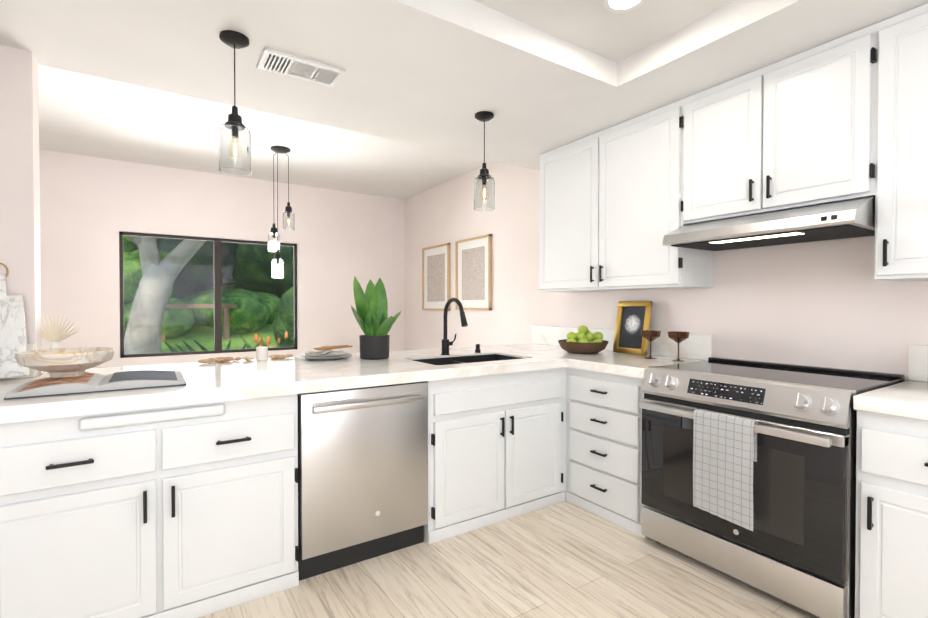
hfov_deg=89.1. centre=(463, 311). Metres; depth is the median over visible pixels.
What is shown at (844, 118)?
upper cabinet
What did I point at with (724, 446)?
towel
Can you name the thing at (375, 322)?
potted plant
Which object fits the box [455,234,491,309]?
framed artwork
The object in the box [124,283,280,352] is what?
ground
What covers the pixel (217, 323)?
window
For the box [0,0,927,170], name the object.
ceiling
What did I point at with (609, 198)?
upper cabinet
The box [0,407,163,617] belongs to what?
base cabinet
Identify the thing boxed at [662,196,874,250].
range hood
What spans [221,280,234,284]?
backdrop
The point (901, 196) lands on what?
upper cabinet
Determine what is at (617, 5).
recessed light
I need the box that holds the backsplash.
[0,325,927,381]
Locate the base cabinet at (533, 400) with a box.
[504,367,563,502]
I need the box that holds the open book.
[4,370,186,399]
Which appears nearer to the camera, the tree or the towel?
the towel
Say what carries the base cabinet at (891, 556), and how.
on the floor
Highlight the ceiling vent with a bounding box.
[257,47,345,86]
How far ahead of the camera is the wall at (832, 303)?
2.86 m
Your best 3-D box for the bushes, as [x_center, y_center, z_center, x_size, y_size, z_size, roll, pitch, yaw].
[-5.441,-0.940,10.704,11.284,4.284,8.134,0,1,-33]
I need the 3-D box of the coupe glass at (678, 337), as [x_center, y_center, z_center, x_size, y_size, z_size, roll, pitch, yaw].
[1.299,0.211,2.854,0.124,0.175,0.124,0,1,-33]
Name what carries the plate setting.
on the countertop at (227, 381)
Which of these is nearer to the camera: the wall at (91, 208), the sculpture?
the sculpture
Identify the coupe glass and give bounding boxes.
[640,330,660,358]
[668,331,689,360]
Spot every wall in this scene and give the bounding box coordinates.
[0,45,41,376]
[39,149,404,373]
[404,161,927,380]
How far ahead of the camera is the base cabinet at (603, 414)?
2.75 m
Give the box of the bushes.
[124,238,293,351]
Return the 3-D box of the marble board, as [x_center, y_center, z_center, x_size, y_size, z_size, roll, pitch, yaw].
[-2.063,0.039,2.116,0.181,0.522,0.129,0,1,-33]
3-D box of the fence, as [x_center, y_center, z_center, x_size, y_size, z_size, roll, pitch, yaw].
[-3.262,0.276,7.917,3.280,2.653,4.090,0,1,-33]
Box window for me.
[119,232,296,357]
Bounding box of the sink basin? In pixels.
[413,354,522,364]
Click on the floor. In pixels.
(565, 559)
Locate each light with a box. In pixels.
[218,30,251,175]
[474,111,494,210]
[604,0,644,12]
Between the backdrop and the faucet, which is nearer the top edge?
the backdrop
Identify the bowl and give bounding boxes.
[14,347,114,377]
[558,325,607,353]
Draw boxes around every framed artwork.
[422,243,449,310]
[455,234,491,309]
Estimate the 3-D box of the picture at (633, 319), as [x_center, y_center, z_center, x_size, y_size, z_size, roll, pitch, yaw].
[1.165,0.110,3.268,0.082,0.366,0.270,0,1,-33]
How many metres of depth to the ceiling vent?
2.33 m
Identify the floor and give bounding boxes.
[198,501,819,617]
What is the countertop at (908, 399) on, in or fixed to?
on the base cabinet at (891, 556)
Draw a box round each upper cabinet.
[539,99,712,291]
[683,22,878,225]
[874,3,927,281]
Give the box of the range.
[639,357,904,617]
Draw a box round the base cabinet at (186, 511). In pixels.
[164,394,298,617]
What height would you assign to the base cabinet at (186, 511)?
0.862 m
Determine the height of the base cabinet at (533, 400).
0.862 m
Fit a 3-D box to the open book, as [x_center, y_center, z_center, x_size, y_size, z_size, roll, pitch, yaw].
[-1.500,0.288,1.978,0.560,0.042,0.370,0,1,-33]
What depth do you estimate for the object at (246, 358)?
2.79 m
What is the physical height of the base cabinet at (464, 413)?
0.862 m
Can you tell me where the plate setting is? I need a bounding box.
[297,345,353,359]
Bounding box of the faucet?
[441,298,480,354]
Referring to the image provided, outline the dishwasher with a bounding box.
[298,381,427,580]
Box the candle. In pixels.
[256,347,267,360]
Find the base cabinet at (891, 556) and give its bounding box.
[855,410,927,617]
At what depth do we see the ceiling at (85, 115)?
4.15 m
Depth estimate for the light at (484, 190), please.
2.88 m
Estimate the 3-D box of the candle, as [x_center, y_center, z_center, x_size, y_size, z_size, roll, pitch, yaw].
[-1.241,0.252,2.896,0.066,0.091,0.066,0,1,-33]
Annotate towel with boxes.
[693,409,757,530]
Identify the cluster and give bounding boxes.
[268,146,294,277]
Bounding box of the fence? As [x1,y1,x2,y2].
[160,304,236,340]
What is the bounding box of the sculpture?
[41,313,77,348]
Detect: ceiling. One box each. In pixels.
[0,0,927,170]
[38,65,493,198]
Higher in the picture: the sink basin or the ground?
the ground
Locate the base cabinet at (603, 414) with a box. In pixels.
[564,367,647,537]
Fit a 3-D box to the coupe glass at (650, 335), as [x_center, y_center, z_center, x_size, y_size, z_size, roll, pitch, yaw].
[1.181,0.209,2.980,0.124,0.175,0.124,0,1,-33]
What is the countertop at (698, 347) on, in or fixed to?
on the base cabinet at (603, 414)
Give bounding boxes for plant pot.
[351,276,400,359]
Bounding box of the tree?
[123,235,205,353]
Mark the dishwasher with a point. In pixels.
(363, 473)
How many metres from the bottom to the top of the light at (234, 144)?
0.590 m
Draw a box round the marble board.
[0,263,28,378]
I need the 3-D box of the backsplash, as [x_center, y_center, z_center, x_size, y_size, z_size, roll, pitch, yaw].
[0.118,0.238,1.372,3.997,0.160,4.240,0,1,-33]
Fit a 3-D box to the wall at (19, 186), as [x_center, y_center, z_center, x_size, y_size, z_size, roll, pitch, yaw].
[-3.225,-0.264,1.501,2.800,3.000,0.140,0,1,-33]
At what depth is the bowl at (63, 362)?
1.89 m
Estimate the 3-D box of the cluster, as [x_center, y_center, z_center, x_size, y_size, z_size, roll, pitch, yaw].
[-1.679,-0.903,4.348,0.224,1.190,0.214,0,1,-33]
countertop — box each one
[0,298,614,423]
[556,330,712,378]
[853,345,927,420]
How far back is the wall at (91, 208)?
5.06 m
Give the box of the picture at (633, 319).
[613,301,652,355]
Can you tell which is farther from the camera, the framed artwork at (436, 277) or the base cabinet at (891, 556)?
the framed artwork at (436, 277)

